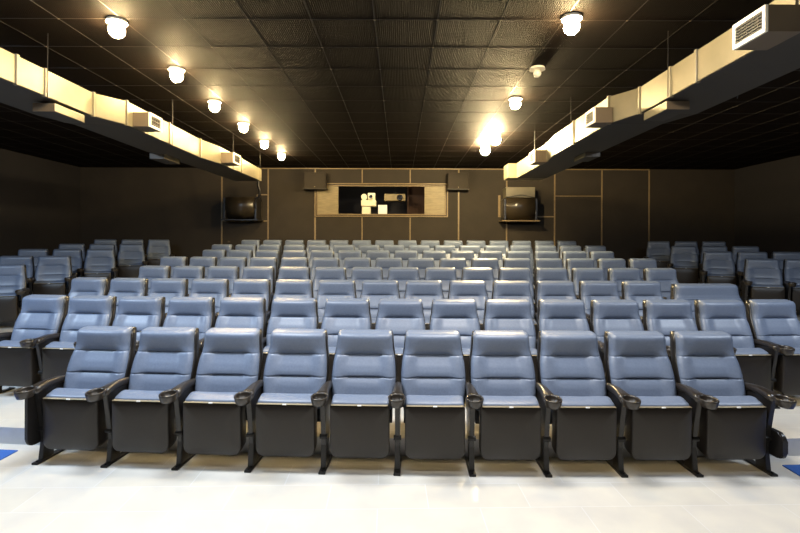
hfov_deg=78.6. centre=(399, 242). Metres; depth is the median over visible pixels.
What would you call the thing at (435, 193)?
window
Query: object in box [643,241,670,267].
seat
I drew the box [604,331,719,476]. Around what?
seat
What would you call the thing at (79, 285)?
seat
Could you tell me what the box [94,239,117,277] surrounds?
seat
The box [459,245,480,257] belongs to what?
seat
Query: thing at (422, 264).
seat
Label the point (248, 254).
seat
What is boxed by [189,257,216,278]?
seat
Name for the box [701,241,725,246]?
seat
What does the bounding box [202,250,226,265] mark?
seat
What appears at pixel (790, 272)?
seat
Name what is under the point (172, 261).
seat
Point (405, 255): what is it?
seat
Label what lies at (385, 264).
seat
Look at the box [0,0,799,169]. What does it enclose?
ceiling
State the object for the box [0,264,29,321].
seat
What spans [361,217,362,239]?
trim
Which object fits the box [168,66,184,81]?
ceiling lamp
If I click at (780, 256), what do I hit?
seat
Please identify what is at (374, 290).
seat
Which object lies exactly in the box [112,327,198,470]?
seat
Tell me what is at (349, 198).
wall
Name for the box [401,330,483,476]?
seat
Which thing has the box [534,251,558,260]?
seat
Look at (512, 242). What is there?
seat
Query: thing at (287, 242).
seat
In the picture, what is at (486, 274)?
seat
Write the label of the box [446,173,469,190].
wall speaker
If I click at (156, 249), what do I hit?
seat
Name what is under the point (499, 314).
seat
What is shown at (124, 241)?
seat
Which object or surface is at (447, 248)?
seat
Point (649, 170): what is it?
trim
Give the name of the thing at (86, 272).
seat cushion
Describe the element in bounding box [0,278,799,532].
floor
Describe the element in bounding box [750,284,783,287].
seat cushion
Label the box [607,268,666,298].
seat
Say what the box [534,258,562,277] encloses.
seat
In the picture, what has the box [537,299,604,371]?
seat
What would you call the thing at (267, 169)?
trim
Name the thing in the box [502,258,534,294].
seat
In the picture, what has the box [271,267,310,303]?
seat
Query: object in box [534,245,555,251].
seat
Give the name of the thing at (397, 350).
seat cushion
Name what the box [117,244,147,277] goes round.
seat
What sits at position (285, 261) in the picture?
seat
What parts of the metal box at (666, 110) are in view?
plate, plate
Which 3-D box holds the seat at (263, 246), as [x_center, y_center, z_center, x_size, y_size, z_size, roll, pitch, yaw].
[-3.030,0.559,11.218,0.634,1.048,0.732,0,0,5]
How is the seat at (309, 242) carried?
on the floor
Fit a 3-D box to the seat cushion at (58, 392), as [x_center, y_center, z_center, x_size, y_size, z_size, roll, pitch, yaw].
[-2.658,1.434,4.040,0.452,0.444,0.174,0,0,5]
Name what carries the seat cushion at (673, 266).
on the seat at (684, 259)
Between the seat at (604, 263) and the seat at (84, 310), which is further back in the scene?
the seat at (604, 263)
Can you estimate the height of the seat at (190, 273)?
1.048 m
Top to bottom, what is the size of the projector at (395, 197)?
1.082 m
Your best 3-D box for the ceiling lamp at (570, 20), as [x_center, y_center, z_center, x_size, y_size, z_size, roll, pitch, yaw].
[1.603,-2.029,4.565,0.190,0.170,0.190,0,0,0]
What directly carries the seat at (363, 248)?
on the floor
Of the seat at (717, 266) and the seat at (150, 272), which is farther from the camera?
the seat at (717, 266)
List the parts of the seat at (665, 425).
backrest, frame, armrest, leg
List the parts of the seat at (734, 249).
backrest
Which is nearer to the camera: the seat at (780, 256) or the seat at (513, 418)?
the seat at (513, 418)
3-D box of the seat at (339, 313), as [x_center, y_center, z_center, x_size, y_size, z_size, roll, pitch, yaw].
[-0.545,1.135,5.103,0.634,1.048,0.732,0,0,2]
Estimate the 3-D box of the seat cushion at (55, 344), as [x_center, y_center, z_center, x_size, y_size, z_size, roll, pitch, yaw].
[-3.521,1.283,5.212,0.452,0.444,0.174,0,0,6]
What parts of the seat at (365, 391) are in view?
backrest, leg, armrest, frame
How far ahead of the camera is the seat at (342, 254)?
10.09 m
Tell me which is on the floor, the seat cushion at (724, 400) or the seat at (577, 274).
the seat at (577, 274)
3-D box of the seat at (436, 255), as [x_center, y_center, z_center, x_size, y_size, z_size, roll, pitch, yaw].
[0.743,0.682,9.871,0.634,1.048,0.732,0,0,1]
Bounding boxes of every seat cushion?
[0,293,18,296]
[0,340,35,347]
[34,280,65,282]
[45,341,74,347]
[46,388,90,397]
[84,271,111,274]
[115,390,162,399]
[118,263,141,265]
[185,391,246,407]
[257,393,311,403]
[263,346,269,351]
[328,347,335,352]
[331,394,388,405]
[395,347,402,353]
[406,395,463,405]
[462,348,469,354]
[482,396,538,405]
[530,348,536,354]
[551,396,614,417]
[624,396,688,430]
[673,266,697,267]
[706,274,734,277]
[713,396,762,405]
[735,348,768,354]
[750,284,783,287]
[778,348,799,354]
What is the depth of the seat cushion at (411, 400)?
3.85 m
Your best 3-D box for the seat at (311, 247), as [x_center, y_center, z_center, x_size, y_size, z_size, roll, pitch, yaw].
[-1.860,0.563,11.127,0.634,1.048,0.732,0,0,4]
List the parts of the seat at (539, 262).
backrest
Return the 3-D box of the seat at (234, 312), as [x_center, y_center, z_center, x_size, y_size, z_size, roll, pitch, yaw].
[-1.716,1.130,5.160,0.634,1.048,0.732,0,0,4]
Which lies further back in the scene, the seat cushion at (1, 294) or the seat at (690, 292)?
the seat cushion at (1, 294)
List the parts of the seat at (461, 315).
backrest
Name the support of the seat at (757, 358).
on the floor
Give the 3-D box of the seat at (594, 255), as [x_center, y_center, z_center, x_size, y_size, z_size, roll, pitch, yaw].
[4.261,0.694,9.948,0.634,1.048,0.732,0,0,-3]
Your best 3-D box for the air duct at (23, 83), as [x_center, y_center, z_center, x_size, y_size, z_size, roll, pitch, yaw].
[-3.647,-1.507,7.504,1.058,1.251,10.652,0,0,3]
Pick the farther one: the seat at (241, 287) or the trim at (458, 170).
the trim at (458, 170)
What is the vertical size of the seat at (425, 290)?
1.048 m
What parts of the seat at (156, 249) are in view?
backrest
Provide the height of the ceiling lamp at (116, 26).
0.170 m
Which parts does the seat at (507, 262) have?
backrest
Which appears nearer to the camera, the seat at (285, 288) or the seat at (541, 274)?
the seat at (285, 288)
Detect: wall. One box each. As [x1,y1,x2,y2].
[0,148,79,256]
[80,167,733,278]
[338,187,406,213]
[407,187,424,213]
[734,155,799,258]
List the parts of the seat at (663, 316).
backrest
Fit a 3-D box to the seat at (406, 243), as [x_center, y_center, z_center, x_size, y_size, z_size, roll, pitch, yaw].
[0.220,0.455,12.232,0.634,1.048,0.732,0,0,1]
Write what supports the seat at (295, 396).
on the floor
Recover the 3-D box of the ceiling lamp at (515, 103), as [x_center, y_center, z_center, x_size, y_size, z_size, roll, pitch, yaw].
[1.679,-2.029,7.108,0.190,0.170,0.190,0,0,0]
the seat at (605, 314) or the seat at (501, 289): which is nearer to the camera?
the seat at (605, 314)
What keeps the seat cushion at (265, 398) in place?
on the seat at (295, 396)
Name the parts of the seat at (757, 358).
backrest, armrest, frame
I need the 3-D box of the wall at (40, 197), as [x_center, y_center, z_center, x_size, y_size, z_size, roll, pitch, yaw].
[-9.149,-0.162,4.950,0.100,3.980,17.900,0,0,0]
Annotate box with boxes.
[33,102,84,122]
[150,153,179,163]
[378,205,386,213]
[574,152,599,161]
[644,101,689,120]
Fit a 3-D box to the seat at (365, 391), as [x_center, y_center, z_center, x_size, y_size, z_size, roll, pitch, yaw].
[-0.268,1.284,3.998,0.634,1.048,0.732,0,0,2]
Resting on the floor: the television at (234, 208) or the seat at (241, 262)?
the seat at (241, 262)
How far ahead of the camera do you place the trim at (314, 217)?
13.89 m
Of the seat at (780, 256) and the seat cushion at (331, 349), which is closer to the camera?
the seat cushion at (331, 349)
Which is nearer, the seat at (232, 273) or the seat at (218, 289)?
the seat at (218, 289)
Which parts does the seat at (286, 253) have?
backrest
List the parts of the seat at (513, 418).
backrest, frame, leg, armrest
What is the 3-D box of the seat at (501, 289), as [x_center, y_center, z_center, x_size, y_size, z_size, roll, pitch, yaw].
[1.527,1.028,6.268,0.634,1.048,0.732,0,0,0]
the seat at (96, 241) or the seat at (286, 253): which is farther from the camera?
the seat at (96, 241)
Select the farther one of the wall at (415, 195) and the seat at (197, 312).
the wall at (415, 195)
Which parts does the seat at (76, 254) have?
backrest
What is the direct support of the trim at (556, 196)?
attached to the wall at (180, 206)
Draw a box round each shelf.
[303,188,327,189]
[446,188,469,190]
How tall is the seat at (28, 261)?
1.050 m
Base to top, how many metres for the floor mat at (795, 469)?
0.008 m
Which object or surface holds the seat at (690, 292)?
on the floor
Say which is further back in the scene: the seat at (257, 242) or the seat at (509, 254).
the seat at (257, 242)
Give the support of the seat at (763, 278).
on the floor
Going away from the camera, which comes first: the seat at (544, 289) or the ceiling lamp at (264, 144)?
the seat at (544, 289)
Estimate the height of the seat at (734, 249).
1.048 m
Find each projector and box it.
[361,193,376,213]
[384,187,404,201]
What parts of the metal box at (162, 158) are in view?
plate, plate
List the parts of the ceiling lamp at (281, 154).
bulb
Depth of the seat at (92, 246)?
11.64 m
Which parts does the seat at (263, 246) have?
backrest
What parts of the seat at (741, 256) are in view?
backrest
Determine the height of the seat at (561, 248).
1.048 m
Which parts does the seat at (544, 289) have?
backrest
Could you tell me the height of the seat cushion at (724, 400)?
0.444 m
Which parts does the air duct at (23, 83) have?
outlet frame, outlet frame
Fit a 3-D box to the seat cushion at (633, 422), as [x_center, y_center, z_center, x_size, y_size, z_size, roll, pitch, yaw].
[2.035,1.450,3.889,0.452,0.444,0.174,0,0,-1]
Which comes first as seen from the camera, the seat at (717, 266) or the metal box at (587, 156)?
the metal box at (587, 156)
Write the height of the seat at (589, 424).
1.048 m
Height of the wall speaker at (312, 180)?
0.473 m
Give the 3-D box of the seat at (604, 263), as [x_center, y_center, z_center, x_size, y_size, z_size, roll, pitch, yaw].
[3.936,0.808,8.732,0.634,1.048,0.732,0,0,-3]
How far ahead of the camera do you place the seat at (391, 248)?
11.20 m
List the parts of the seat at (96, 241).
backrest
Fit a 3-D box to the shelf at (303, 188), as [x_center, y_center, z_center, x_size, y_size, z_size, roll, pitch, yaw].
[-2.372,-1.511,13.715,0.652,0.030,0.330,0,0,0]
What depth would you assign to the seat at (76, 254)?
10.50 m
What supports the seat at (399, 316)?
on the floor
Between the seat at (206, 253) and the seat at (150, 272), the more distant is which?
the seat at (206, 253)
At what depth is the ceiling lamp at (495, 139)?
9.41 m
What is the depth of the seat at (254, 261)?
8.98 m
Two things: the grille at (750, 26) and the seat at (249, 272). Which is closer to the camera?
the grille at (750, 26)
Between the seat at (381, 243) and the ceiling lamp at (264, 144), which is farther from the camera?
the seat at (381, 243)
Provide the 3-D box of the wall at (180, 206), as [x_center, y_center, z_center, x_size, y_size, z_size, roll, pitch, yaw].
[0.201,-0.129,13.960,18.800,3.980,0.120,0,0,0]
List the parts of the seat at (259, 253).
backrest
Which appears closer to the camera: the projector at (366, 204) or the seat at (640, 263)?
the seat at (640, 263)
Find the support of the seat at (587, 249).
on the floor
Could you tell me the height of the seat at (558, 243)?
1.048 m
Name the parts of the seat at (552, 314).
backrest, armrest, frame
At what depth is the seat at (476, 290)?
6.43 m
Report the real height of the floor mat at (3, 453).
0.008 m
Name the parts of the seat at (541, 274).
backrest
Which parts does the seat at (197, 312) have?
backrest, frame, armrest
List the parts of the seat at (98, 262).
backrest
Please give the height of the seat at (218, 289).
1.048 m
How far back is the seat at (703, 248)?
11.37 m
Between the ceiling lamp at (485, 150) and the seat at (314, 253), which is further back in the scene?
the ceiling lamp at (485, 150)
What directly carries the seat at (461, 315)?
on the floor
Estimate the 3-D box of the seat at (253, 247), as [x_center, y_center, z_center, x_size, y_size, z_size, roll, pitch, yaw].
[-3.614,0.557,11.274,0.634,1.048,0.732,0,0,6]
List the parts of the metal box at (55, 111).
plate, plate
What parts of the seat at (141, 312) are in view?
backrest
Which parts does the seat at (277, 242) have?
backrest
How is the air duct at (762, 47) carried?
hanging from the ceiling
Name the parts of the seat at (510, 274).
backrest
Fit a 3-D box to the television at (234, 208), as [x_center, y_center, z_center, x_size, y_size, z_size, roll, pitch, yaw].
[-4.398,-0.943,13.630,1.040,0.645,0.500,0,0,0]
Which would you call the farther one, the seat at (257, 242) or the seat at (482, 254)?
the seat at (257, 242)
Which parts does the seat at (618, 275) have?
backrest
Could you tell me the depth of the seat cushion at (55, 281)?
9.18 m
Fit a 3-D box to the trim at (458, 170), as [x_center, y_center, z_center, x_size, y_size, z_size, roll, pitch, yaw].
[1.666,-0.767,13.894,0.040,2.626,0.012,0,0,0]
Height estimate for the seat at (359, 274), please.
1.048 m
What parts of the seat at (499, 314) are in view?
backrest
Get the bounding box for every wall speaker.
[303,172,327,189]
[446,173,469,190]
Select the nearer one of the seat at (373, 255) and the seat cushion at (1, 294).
the seat cushion at (1, 294)
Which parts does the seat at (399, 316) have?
backrest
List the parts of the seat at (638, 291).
backrest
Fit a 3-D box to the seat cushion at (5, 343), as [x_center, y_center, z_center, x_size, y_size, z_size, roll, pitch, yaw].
[-4.106,1.281,5.272,0.452,0.444,0.174,0,0,6]
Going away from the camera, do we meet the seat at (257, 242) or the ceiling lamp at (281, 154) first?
the ceiling lamp at (281, 154)
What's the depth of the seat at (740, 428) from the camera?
3.88 m
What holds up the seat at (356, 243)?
on the floor
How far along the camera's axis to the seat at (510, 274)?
7.63 m
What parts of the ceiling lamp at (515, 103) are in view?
bulb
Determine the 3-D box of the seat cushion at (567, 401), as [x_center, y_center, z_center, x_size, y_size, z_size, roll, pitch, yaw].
[1.448,1.448,3.884,0.452,0.444,0.174,0,0,0]
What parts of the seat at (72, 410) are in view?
panel, leg, armrest, frame, backrest, leg, armrest, frame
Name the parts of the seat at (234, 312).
backrest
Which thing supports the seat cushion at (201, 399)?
on the seat at (227, 391)
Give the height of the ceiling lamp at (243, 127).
0.170 m
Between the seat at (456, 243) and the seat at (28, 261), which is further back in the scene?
the seat at (456, 243)
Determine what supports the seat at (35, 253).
on the floor
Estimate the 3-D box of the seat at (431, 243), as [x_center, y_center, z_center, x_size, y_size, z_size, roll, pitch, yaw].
[0.805,0.457,12.220,0.634,1.048,0.732,0,0,1]
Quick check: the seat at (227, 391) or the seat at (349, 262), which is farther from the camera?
the seat at (349, 262)
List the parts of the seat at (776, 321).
backrest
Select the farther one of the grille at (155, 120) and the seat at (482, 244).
the seat at (482, 244)
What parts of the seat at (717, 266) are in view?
frame, backrest, frame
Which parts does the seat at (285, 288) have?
backrest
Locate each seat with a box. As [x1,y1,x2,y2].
[0,256,34,294]
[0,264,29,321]
[0,294,68,392]
[13,326,136,467]
[18,249,48,274]
[33,256,74,294]
[42,295,116,379]
[52,249,83,293]
[58,244,85,267]
[67,277,108,313]
[84,249,117,292]
[89,244,117,266]
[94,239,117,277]
[107,278,147,316]
[112,296,164,357]
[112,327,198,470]
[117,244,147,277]
[121,239,147,259]
[138,265,170,295]
[146,240,174,265]
[148,278,188,323]
[160,256,187,277]
[163,297,214,376]
[172,266,204,296]
[183,328,262,472]
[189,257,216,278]
[189,278,228,326]
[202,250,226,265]
[206,266,239,296]
[212,244,232,256]
[214,297,265,348]
[219,257,246,278]
[229,250,252,265]
[231,279,270,336]
[235,244,256,256]
[241,240,260,249]
[242,266,274,310]
[250,257,277,292]
[255,250,279,274]
[256,328,332,474]
[259,244,280,263]
[261,298,318,379]
[263,240,282,257]
[267,279,313,325]
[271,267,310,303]
[277,250,306,278]
[278,257,308,274]
[279,245,304,267]
[283,240,304,250]
[306,240,326,252]
[307,245,329,262]
[308,250,333,270]
[310,257,339,280]
[313,267,346,297]
[316,280,356,328]
[321,298,371,380]
[330,240,348,249]
[330,329,405,475]
[333,245,354,256]
[338,250,361,266]
[343,257,370,279]
[350,267,382,297]
[352,240,371,249]
[358,245,379,257]
[360,280,399,328]
[366,250,389,266]
[375,240,393,249]
[375,258,402,279]
[375,299,425,381]
[383,245,404,257]
[387,267,419,298]
[394,250,417,266]
[398,240,416,249]
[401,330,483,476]
[404,280,443,329]
[407,258,434,279]
[409,245,429,257]
[420,240,439,250]
[422,251,445,266]
[424,267,456,298]
[429,299,480,381]
[434,245,454,257]
[439,258,466,279]
[443,240,462,250]
[448,280,487,329]
[450,251,474,267]
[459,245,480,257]
[461,267,494,298]
[466,241,485,250]
[469,330,561,477]
[471,258,498,279]
[478,251,502,267]
[483,299,537,382]
[484,245,505,258]
[489,241,508,251]
[491,280,537,338]
[498,268,535,312]
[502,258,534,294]
[506,251,534,280]
[509,245,533,268]
[511,241,533,258]
[534,241,553,245]
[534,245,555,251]
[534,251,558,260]
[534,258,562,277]
[535,268,578,298]
[535,281,590,330]
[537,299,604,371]
[537,331,640,477]
[556,241,575,252]
[559,246,580,258]
[562,251,586,267]
[566,258,594,280]
[571,268,621,298]
[579,281,643,323]
[584,246,605,257]
[589,251,613,267]
[590,299,670,382]
[597,258,625,280]
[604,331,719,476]
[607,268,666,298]
[621,281,693,326]
[628,258,656,280]
[642,299,736,368]
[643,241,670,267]
[643,268,678,298]
[667,246,701,282]
[670,283,746,322]
[670,331,796,476]
[674,241,699,262]
[694,299,794,408]
[699,251,743,297]
[700,246,735,267]
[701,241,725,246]
[731,246,759,276]
[736,251,767,293]
[741,258,796,303]
[745,299,799,395]
[771,252,799,271]
[782,259,799,310]
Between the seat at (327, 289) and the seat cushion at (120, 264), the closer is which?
the seat at (327, 289)
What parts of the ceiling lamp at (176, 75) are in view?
bulb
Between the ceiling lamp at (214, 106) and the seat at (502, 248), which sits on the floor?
the seat at (502, 248)
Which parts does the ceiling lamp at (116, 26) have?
bulb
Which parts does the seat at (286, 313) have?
backrest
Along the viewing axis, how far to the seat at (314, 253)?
10.12 m
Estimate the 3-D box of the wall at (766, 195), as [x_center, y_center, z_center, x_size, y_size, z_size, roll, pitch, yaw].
[9.550,-0.097,4.950,0.100,3.980,17.900,0,0,0]
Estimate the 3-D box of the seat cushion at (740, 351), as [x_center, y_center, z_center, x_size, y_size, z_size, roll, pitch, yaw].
[3.518,1.307,5.028,0.452,0.444,0.174,0,0,-3]
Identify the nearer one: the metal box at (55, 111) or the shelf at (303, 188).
the metal box at (55, 111)
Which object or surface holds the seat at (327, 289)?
on the floor
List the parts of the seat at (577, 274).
backrest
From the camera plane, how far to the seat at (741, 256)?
10.22 m
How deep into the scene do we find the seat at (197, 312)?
5.36 m
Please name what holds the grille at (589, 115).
attached to the air duct at (762, 47)
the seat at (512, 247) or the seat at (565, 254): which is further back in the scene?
the seat at (512, 247)
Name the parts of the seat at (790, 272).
backrest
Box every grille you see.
[151,116,160,127]
[586,111,592,124]
[736,12,761,43]
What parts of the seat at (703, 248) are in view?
backrest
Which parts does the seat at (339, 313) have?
backrest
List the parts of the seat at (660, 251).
backrest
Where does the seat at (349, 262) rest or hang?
on the floor
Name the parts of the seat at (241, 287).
backrest, frame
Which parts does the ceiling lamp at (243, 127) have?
bulb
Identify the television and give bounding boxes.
[220,197,262,220]
[499,187,539,221]
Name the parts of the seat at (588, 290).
backrest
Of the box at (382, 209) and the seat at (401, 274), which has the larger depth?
the box at (382, 209)
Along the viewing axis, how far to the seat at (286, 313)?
5.29 m
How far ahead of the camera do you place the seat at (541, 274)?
7.64 m
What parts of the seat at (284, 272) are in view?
backrest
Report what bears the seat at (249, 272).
on the floor
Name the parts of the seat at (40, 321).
frame, armrest, backrest, frame, armrest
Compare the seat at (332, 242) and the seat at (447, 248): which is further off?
the seat at (332, 242)
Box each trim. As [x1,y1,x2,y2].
[221,176,222,243]
[260,168,649,169]
[267,169,268,239]
[314,217,315,239]
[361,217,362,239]
[409,218,410,239]
[458,170,458,239]
[498,195,499,215]
[554,174,555,245]
[556,196,600,196]
[601,170,602,245]
[648,170,649,240]
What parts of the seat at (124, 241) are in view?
backrest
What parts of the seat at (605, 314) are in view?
backrest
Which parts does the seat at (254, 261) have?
backrest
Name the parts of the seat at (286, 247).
backrest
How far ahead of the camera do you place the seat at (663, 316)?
5.25 m
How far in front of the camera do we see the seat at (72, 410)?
4.00 m
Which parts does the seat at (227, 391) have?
backrest, leg, armrest, frame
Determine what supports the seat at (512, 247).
on the floor
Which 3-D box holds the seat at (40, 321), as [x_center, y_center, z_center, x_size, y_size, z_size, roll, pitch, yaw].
[-4.096,1.123,5.362,0.722,1.050,0.732,0,0,6]
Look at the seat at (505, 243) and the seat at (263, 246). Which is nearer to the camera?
the seat at (263, 246)
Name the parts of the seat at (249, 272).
backrest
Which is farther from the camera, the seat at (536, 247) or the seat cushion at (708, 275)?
the seat at (536, 247)
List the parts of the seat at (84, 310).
backrest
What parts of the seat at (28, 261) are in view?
frame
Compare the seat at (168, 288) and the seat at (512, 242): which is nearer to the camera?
the seat at (168, 288)
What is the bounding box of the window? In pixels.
[314,183,447,216]
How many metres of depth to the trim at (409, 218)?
13.89 m
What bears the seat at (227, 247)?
on the floor
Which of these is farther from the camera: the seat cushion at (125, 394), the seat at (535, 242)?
the seat at (535, 242)
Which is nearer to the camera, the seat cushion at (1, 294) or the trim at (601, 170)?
the seat cushion at (1, 294)
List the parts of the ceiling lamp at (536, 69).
bulb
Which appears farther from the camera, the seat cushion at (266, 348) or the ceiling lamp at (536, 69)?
the ceiling lamp at (536, 69)
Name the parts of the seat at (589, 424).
backrest, frame, leg, armrest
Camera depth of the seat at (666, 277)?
7.71 m
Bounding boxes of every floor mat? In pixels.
[0,449,17,459]
[782,465,799,475]
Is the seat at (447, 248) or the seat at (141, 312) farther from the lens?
the seat at (447, 248)
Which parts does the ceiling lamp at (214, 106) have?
bulb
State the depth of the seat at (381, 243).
12.41 m
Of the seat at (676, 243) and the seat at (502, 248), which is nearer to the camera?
the seat at (502, 248)
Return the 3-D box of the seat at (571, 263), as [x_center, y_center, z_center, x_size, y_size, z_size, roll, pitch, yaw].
[3.349,0.806,8.706,0.634,1.048,0.732,0,0,-2]
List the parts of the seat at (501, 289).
backrest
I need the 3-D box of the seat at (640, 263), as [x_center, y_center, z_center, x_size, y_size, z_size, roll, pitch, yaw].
[4.522,0.810,8.765,0.634,1.048,0.732,0,0,-4]
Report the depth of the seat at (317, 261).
8.90 m
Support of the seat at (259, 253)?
on the floor
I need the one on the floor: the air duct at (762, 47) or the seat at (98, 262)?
the seat at (98, 262)
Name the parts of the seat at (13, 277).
backrest, frame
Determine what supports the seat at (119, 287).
on the floor
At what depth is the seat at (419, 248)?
11.19 m
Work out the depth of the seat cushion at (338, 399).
3.85 m
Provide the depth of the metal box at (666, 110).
5.08 m
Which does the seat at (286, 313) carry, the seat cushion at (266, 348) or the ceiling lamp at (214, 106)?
the seat cushion at (266, 348)
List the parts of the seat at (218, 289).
backrest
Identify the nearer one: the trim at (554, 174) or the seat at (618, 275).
the seat at (618, 275)
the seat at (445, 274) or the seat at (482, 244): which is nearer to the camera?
the seat at (445, 274)
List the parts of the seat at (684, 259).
backrest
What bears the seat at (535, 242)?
on the floor
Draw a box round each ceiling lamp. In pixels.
[105,16,127,37]
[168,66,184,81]
[208,99,220,111]
[238,122,248,131]
[260,140,268,148]
[277,152,284,159]
[481,145,489,154]
[490,133,499,144]
[509,96,521,108]
[529,65,544,77]
[561,12,581,34]
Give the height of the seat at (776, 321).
1.048 m
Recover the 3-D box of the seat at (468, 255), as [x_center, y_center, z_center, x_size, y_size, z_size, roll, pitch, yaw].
[1.329,0.684,9.867,0.634,1.048,0.732,0,0,0]
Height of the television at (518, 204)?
0.945 m
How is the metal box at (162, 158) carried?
hanging from the air duct at (23, 83)
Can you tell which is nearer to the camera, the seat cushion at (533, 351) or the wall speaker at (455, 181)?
the seat cushion at (533, 351)
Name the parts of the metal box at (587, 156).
plate, plate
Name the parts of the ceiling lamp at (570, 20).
bulb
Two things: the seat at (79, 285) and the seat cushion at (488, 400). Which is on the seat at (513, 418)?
the seat cushion at (488, 400)
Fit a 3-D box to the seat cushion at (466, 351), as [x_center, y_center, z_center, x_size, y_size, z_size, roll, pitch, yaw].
[0.582,1.297,4.984,0.452,0.444,0.174,0,0,1]
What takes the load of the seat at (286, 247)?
on the floor
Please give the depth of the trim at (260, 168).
13.88 m
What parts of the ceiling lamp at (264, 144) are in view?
bulb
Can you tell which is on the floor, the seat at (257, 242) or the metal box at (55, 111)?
the seat at (257, 242)
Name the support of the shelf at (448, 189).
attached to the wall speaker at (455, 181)
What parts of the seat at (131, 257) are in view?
backrest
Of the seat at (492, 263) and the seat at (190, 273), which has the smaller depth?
the seat at (190, 273)
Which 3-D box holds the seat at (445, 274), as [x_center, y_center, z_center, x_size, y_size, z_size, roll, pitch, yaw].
[0.680,0.912,7.472,0.634,1.048,0.732,0,0,1]
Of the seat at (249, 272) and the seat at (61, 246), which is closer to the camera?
the seat at (249, 272)
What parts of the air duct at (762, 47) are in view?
outlet frame, outlet frame, outlet frame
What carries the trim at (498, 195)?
attached to the wall at (180, 206)
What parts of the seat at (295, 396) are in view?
backrest, armrest, leg, frame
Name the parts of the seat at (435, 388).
backrest, frame, leg, armrest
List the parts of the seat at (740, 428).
backrest, armrest, frame, leg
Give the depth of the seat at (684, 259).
11.36 m
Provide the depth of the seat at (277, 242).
12.61 m
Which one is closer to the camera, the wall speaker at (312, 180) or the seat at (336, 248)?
the seat at (336, 248)
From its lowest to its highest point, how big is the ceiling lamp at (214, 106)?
0.170 m
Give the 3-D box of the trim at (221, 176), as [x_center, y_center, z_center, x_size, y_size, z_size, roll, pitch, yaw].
[-5.066,-0.791,13.894,0.040,2.626,0.012,0,0,0]
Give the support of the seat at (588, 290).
on the floor
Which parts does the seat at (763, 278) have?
frame, backrest, frame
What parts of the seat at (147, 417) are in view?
backrest, leg, frame, armrest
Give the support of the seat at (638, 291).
on the floor
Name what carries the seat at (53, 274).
on the floor
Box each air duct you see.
[0,33,261,208]
[504,0,799,180]
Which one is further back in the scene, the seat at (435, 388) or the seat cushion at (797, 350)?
the seat cushion at (797, 350)
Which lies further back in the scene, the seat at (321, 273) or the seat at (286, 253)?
the seat at (286, 253)
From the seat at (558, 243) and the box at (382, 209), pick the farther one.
the box at (382, 209)
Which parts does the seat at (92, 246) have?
backrest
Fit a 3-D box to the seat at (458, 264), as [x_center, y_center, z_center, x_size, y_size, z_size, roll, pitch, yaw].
[1.004,0.798,8.669,0.634,1.048,0.732,0,0,0]

